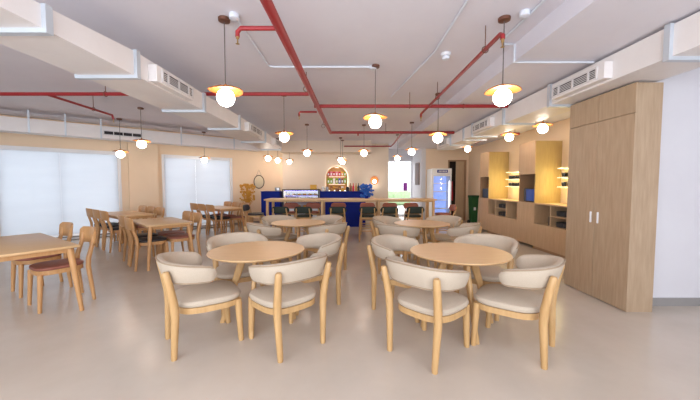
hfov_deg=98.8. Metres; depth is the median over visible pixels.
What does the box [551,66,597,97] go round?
grille
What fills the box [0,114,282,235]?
wall
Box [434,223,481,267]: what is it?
upholstered armchair
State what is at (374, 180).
wall lamp
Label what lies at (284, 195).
shelf
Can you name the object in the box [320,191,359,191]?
countertop
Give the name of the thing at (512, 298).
upholstered armchair
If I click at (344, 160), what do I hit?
pendant lamp
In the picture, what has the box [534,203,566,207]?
countertop
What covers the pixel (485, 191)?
microwave
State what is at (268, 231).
upholstered armchair
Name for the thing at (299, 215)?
seat cushion
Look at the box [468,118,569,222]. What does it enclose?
wall
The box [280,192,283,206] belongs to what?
countertop
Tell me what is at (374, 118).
pendant lamp
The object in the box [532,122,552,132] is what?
pendant lamp
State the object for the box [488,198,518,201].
countertop
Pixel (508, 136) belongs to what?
pendant lamp
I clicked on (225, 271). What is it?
upholstered armchair
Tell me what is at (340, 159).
pendant lamp
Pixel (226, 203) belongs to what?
wooden dining chair
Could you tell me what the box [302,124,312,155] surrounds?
pendant lamp
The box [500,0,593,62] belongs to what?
conduit
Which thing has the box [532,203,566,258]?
base cabinet
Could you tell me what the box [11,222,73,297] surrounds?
wooden dining chair
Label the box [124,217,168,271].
wooden dining chair
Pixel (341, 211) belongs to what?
bar stool
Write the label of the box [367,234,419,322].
upholstered armchair
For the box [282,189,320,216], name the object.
display case
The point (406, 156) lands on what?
wall
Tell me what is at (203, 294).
upholstered armchair
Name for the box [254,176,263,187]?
mirror glass
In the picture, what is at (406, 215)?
seat cushion
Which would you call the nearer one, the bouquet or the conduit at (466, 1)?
the conduit at (466, 1)
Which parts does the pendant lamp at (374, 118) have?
lamp shade, globe, cord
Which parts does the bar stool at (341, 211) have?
backrest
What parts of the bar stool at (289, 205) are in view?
backrest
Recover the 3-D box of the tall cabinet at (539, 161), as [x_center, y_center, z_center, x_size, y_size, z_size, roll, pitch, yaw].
[4.184,-0.123,6.662,0.567,2.280,0.600,0,3,0]
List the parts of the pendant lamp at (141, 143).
lamp shade, globe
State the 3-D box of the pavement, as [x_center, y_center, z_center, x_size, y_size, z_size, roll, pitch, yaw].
[2.500,0.073,26.787,7.000,0.080,26.500,0,3,0]
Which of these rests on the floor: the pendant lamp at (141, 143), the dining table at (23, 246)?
the dining table at (23, 246)
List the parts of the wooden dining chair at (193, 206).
backrest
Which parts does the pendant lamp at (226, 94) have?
lamp shade, cord, globe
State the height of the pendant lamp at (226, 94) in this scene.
0.810 m
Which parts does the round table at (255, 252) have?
leg, leg, leg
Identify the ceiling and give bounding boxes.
[0,0,564,148]
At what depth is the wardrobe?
3.30 m
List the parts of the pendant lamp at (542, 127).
lamp shade, globe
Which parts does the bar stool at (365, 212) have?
leg, backrest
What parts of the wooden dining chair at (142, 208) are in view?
backrest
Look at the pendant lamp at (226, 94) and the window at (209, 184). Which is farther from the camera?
the window at (209, 184)
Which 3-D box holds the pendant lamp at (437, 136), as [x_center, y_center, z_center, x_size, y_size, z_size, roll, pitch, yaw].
[1.500,-1.391,5.107,0.316,0.830,0.316,1,3,12]
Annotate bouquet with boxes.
[359,183,373,197]
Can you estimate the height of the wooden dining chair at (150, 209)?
0.841 m
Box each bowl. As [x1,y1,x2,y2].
[556,211,566,216]
[556,222,565,227]
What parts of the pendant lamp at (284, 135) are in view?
globe, lamp shade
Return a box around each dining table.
[0,233,83,310]
[98,211,156,251]
[132,217,193,270]
[196,205,243,233]
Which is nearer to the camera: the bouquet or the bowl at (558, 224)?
the bowl at (558, 224)
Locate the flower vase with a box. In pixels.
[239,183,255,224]
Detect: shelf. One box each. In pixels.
[284,195,317,195]
[326,166,347,190]
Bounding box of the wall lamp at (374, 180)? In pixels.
[370,176,378,183]
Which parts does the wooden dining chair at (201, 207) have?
backrest, leg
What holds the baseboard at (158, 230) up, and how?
attached to the wall at (246, 165)
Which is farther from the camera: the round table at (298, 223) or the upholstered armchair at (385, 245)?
the round table at (298, 223)
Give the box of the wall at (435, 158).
[425,149,468,220]
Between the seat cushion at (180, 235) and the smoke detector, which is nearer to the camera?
the smoke detector
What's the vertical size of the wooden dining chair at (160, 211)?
0.841 m
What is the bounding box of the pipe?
[0,0,507,146]
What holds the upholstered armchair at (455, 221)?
on the floor
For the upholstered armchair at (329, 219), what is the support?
on the floor
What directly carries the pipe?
hanging from the ceiling
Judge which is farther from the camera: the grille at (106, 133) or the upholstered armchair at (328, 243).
the grille at (106, 133)
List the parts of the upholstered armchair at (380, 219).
leg, backrest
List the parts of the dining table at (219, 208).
leg, leg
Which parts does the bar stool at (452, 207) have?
backrest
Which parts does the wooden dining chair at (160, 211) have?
backrest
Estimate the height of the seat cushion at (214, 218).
0.046 m
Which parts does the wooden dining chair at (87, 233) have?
leg, leg, seat frame, leg, backrest, leg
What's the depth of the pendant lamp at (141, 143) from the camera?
6.00 m
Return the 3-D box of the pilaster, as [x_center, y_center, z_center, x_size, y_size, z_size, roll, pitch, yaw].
[-5.697,-0.515,8.298,0.680,2.900,0.130,-2,4,-41]
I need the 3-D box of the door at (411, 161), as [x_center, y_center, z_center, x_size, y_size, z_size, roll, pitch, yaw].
[2.075,-0.509,12.995,1.250,2.420,0.111,0,3,0]
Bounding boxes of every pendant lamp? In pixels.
[114,118,128,157]
[132,107,150,147]
[199,132,209,162]
[207,15,242,106]
[263,155,272,160]
[273,138,281,162]
[275,96,293,141]
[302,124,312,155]
[337,137,344,161]
[340,140,346,164]
[358,124,368,155]
[363,64,386,128]
[392,134,402,160]
[405,122,417,154]
[428,93,447,142]
[462,146,472,151]
[484,14,521,105]
[501,131,516,140]
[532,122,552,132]
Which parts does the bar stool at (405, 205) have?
backrest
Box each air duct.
[0,0,281,150]
[0,110,260,151]
[437,11,699,149]
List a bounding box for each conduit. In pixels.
[229,11,375,70]
[391,0,468,96]
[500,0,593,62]
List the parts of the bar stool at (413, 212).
backrest, leg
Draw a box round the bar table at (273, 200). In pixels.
[264,198,436,237]
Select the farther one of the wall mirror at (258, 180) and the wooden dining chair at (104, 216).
the wall mirror at (258, 180)
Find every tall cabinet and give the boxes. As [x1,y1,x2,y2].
[479,152,508,231]
[517,141,561,247]
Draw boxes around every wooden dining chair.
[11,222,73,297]
[27,226,96,313]
[86,208,118,246]
[92,209,128,249]
[99,210,136,252]
[117,205,146,242]
[118,215,159,265]
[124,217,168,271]
[131,206,154,232]
[136,207,164,248]
[156,211,191,254]
[164,212,201,255]
[190,203,214,230]
[197,204,222,234]
[206,204,231,235]
[210,201,231,228]
[217,202,239,230]
[226,203,249,232]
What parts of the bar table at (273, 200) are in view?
leg, leg, leg, leg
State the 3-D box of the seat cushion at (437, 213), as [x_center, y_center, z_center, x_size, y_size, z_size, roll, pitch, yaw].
[2.410,0.357,7.777,0.380,0.060,0.383,0,3,0]
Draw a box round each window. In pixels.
[0,145,122,239]
[161,154,232,230]
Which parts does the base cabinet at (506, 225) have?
door panel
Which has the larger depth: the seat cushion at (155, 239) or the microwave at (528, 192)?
the microwave at (528, 192)
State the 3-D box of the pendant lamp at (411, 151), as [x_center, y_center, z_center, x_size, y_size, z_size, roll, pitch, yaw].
[1.530,-1.518,7.434,0.316,0.810,0.316,0,3,7]
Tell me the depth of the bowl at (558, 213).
5.67 m
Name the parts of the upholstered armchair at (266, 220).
backrest, seat, seat frame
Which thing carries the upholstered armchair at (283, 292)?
on the floor
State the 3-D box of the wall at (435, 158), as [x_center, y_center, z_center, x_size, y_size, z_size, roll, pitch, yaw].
[3.725,-0.669,11.391,1.750,2.900,0.120,0,3,0]
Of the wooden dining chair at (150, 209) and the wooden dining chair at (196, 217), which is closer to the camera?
the wooden dining chair at (196, 217)
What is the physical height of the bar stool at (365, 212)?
0.846 m
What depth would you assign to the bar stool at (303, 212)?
7.05 m
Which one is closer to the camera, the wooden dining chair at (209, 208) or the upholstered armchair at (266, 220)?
the upholstered armchair at (266, 220)
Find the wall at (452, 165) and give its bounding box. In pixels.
[449,162,455,215]
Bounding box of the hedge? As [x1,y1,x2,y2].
[388,191,409,204]
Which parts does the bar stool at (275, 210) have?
backrest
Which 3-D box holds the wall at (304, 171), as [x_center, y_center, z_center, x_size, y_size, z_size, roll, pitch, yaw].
[-0.673,-0.670,11.406,4.245,2.900,0.150,0,3,0]
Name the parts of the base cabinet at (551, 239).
door panel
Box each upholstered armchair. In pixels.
[155,251,243,361]
[206,232,268,315]
[244,222,291,262]
[248,253,330,362]
[261,215,296,261]
[295,232,344,315]
[303,222,349,269]
[307,215,344,256]
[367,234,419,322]
[370,215,410,259]
[375,224,419,273]
[381,256,469,374]
[423,215,462,243]
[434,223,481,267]
[453,233,518,320]
[471,254,565,369]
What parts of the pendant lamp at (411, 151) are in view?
globe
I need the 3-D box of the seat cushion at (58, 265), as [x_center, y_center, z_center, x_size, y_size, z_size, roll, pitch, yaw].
[-3.333,0.728,3.417,0.430,0.046,0.430,2,3,33]
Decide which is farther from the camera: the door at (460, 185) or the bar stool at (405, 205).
the door at (460, 185)
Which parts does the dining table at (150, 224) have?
leg, leg, leg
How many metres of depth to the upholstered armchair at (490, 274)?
3.33 m
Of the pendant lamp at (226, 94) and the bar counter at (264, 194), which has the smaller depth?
the pendant lamp at (226, 94)
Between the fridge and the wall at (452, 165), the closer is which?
the fridge
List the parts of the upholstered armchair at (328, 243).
seat frame, backrest, leg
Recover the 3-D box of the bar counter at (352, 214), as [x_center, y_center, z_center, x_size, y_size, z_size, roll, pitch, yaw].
[-0.205,0.281,9.966,1.530,1.145,0.640,0,3,0]
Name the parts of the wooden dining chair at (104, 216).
backrest, leg, leg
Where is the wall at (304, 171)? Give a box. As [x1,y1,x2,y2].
[282,144,388,213]
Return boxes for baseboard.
[56,221,259,239]
[652,298,699,305]
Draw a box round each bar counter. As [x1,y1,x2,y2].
[261,191,283,225]
[320,191,365,226]
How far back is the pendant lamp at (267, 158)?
9.25 m
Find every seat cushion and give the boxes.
[15,253,61,260]
[29,258,83,271]
[133,233,157,237]
[134,236,166,242]
[157,230,184,235]
[165,233,194,238]
[211,217,229,219]
[227,215,244,217]
[248,212,263,215]
[297,214,312,217]
[359,214,373,217]
[405,214,420,217]
[435,212,450,214]
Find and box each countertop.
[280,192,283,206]
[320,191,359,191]
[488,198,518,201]
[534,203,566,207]
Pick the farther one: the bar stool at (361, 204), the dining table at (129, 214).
the bar stool at (361, 204)
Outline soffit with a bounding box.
[398,0,699,148]
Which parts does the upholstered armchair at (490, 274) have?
seat, backrest, seat frame, leg, leg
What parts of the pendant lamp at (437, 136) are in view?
lamp shade, globe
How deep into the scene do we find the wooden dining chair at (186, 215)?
5.70 m
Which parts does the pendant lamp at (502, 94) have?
globe, lamp shade, cord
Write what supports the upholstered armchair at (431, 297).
on the floor
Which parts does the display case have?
frame, panel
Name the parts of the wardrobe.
door, door, door, door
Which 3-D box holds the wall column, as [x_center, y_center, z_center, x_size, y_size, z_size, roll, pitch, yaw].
[3.985,-0.059,1.073,1.530,2.710,6.150,0,3,0]
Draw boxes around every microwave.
[482,189,487,197]
[524,188,533,201]
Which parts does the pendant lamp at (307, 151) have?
globe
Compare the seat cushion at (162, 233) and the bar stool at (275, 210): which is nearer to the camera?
the seat cushion at (162, 233)
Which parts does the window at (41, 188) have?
trim, frame, sill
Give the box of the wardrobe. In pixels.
[564,82,663,311]
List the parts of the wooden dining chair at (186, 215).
leg, backrest, leg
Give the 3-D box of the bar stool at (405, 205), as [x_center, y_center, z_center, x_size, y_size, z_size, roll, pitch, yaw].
[1.728,0.511,8.364,0.430,0.846,0.523,0,3,0]
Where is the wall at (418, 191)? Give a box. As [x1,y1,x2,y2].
[412,149,425,219]
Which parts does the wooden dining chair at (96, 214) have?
backrest, leg, leg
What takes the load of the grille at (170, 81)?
attached to the air duct at (32, 28)
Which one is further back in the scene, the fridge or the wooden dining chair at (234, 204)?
the fridge
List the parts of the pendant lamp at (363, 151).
globe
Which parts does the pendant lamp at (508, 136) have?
lamp shade, globe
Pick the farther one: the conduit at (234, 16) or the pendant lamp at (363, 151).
the pendant lamp at (363, 151)
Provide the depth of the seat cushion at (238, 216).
8.37 m
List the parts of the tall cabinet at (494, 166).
door, door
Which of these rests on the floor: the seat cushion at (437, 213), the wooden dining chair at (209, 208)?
the wooden dining chair at (209, 208)
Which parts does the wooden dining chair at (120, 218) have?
backrest, leg, leg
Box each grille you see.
[103,130,140,137]
[162,69,193,98]
[250,124,261,135]
[275,139,281,146]
[472,119,487,131]
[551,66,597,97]
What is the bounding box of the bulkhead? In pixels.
[280,141,371,153]
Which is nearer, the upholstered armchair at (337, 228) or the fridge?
the upholstered armchair at (337, 228)
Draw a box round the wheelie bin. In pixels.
[467,195,478,222]
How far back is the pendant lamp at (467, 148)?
8.49 m
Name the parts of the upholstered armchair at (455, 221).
seat, backrest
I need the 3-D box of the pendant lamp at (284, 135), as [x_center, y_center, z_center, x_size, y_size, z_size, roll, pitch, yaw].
[-1.130,-1.403,5.136,0.316,0.810,0.316,1,3,14]
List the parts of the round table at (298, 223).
leg, leg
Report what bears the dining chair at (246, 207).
on the floor
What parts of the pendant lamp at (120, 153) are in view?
globe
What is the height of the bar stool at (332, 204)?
0.846 m
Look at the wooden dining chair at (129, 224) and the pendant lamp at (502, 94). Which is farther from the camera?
the wooden dining chair at (129, 224)
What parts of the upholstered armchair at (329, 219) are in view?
backrest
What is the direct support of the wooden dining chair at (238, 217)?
on the floor
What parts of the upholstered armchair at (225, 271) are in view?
leg, seat frame, backrest, seat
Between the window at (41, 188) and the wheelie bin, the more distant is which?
the wheelie bin
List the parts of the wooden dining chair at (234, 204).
backrest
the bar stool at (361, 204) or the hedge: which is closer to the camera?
the bar stool at (361, 204)
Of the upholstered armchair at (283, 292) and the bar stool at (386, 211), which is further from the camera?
the bar stool at (386, 211)
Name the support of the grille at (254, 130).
attached to the air duct at (32, 28)
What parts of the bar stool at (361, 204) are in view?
backrest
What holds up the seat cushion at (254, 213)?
on the dining chair at (246, 207)
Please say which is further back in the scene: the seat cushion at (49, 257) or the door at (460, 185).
the door at (460, 185)
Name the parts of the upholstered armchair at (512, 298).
leg, leg, seat frame, seat, backrest, leg, leg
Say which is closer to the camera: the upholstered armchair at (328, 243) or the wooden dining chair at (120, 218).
the upholstered armchair at (328, 243)
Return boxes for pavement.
[397,205,403,213]
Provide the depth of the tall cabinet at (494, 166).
8.47 m
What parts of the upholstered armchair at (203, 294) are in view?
leg, leg, backrest, seat, seat frame, leg, leg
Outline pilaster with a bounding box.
[127,127,159,230]
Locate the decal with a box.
[403,183,406,190]
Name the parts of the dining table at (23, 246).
leg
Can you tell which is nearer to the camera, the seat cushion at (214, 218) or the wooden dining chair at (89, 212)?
the wooden dining chair at (89, 212)
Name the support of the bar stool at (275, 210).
on the floor
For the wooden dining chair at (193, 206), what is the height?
0.841 m
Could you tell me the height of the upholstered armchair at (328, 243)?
0.776 m
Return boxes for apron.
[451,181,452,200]
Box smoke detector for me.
[441,51,450,60]
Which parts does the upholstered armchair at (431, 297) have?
leg, leg, backrest, seat frame, seat, leg, leg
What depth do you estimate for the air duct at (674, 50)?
3.14 m
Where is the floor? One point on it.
(115, 348)
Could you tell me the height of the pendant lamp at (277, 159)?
0.810 m
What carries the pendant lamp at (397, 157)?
hanging from the ceiling
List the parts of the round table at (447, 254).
leg, leg, leg, leg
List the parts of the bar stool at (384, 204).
backrest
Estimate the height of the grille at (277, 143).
0.130 m
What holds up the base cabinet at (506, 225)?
on the floor
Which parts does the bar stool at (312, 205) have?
backrest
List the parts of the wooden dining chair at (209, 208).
leg, backrest, leg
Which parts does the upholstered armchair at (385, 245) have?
leg, leg, backrest, seat frame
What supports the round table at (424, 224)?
on the floor
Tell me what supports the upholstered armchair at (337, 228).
on the floor
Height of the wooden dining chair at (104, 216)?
0.841 m
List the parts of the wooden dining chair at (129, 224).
backrest, leg, leg, seat frame, leg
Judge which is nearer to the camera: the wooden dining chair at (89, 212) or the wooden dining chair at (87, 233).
the wooden dining chair at (87, 233)
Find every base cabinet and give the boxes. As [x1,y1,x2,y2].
[487,198,518,240]
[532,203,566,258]
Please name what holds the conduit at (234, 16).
attached to the ceiling
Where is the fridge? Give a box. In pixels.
[427,168,451,216]
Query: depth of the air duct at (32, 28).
2.75 m
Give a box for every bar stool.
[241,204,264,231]
[271,207,292,232]
[281,203,298,232]
[294,207,312,241]
[303,203,320,234]
[328,207,346,231]
[331,203,345,206]
[358,207,376,241]
[360,203,374,234]
[380,207,397,216]
[382,203,398,217]
[403,203,421,234]
[404,207,423,238]
[435,204,456,230]
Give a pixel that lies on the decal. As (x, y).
(404, 184)
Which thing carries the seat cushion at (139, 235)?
on the wooden dining chair at (120, 218)
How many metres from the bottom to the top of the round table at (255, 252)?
0.715 m
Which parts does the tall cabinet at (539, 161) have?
door, door, panel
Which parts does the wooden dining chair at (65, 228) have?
leg, leg, seat frame, leg, backrest, leg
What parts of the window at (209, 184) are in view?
sill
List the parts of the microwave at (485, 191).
door glass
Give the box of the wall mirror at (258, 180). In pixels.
[254,171,263,188]
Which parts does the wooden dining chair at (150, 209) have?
backrest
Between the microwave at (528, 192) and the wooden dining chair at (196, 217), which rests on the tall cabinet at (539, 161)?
the microwave at (528, 192)
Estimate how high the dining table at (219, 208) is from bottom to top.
0.717 m
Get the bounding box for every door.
[389,160,412,215]
[448,160,466,220]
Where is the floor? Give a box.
[0,216,699,399]
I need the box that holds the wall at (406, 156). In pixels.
[389,149,412,159]
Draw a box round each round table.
[206,241,304,338]
[271,219,324,260]
[394,220,449,266]
[410,242,512,344]
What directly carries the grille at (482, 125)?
attached to the air duct at (674, 50)
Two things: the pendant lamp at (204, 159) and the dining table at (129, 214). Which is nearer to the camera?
the dining table at (129, 214)
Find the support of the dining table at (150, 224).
on the floor
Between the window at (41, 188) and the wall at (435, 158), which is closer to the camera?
the window at (41, 188)
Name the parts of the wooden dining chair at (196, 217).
leg, seat frame, backrest, leg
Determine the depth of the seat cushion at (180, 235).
5.21 m
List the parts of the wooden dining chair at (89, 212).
backrest, leg, leg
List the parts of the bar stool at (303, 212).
backrest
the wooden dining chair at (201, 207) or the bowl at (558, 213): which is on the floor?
the wooden dining chair at (201, 207)
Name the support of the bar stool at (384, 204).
on the floor
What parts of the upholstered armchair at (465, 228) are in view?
backrest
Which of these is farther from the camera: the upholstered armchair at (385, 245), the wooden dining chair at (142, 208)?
the wooden dining chair at (142, 208)
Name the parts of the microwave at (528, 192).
door glass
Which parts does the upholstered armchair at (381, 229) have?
leg, backrest, seat frame, leg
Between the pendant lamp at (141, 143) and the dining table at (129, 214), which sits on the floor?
the dining table at (129, 214)
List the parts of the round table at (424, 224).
leg, leg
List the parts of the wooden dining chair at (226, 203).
backrest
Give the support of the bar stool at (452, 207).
on the floor
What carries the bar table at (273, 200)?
on the floor
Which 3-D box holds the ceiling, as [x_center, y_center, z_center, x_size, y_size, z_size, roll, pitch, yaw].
[-3.196,-1.880,5.563,16.392,0.100,15.500,0,3,0]
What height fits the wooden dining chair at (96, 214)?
0.841 m
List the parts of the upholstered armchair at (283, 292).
leg, leg, seat, seat frame, backrest, leg, leg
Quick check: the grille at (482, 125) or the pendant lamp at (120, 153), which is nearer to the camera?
the grille at (482, 125)
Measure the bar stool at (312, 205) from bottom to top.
0.846 m
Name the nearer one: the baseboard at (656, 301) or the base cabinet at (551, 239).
the baseboard at (656, 301)
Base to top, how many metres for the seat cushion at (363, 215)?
0.060 m
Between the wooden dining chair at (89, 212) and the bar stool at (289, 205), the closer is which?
the wooden dining chair at (89, 212)
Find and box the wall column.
[653,67,699,297]
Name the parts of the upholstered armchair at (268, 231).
backrest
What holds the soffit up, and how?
attached to the ceiling
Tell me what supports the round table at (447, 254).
on the floor
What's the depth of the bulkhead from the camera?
10.47 m
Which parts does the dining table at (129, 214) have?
leg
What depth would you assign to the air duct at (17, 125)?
7.04 m
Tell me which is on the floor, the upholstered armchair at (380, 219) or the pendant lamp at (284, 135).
the upholstered armchair at (380, 219)
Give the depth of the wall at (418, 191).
11.65 m
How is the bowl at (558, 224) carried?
in the base cabinet at (551, 239)
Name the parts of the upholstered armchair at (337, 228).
leg, seat frame, backrest, leg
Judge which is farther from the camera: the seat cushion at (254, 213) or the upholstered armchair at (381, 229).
the seat cushion at (254, 213)
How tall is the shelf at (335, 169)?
0.915 m

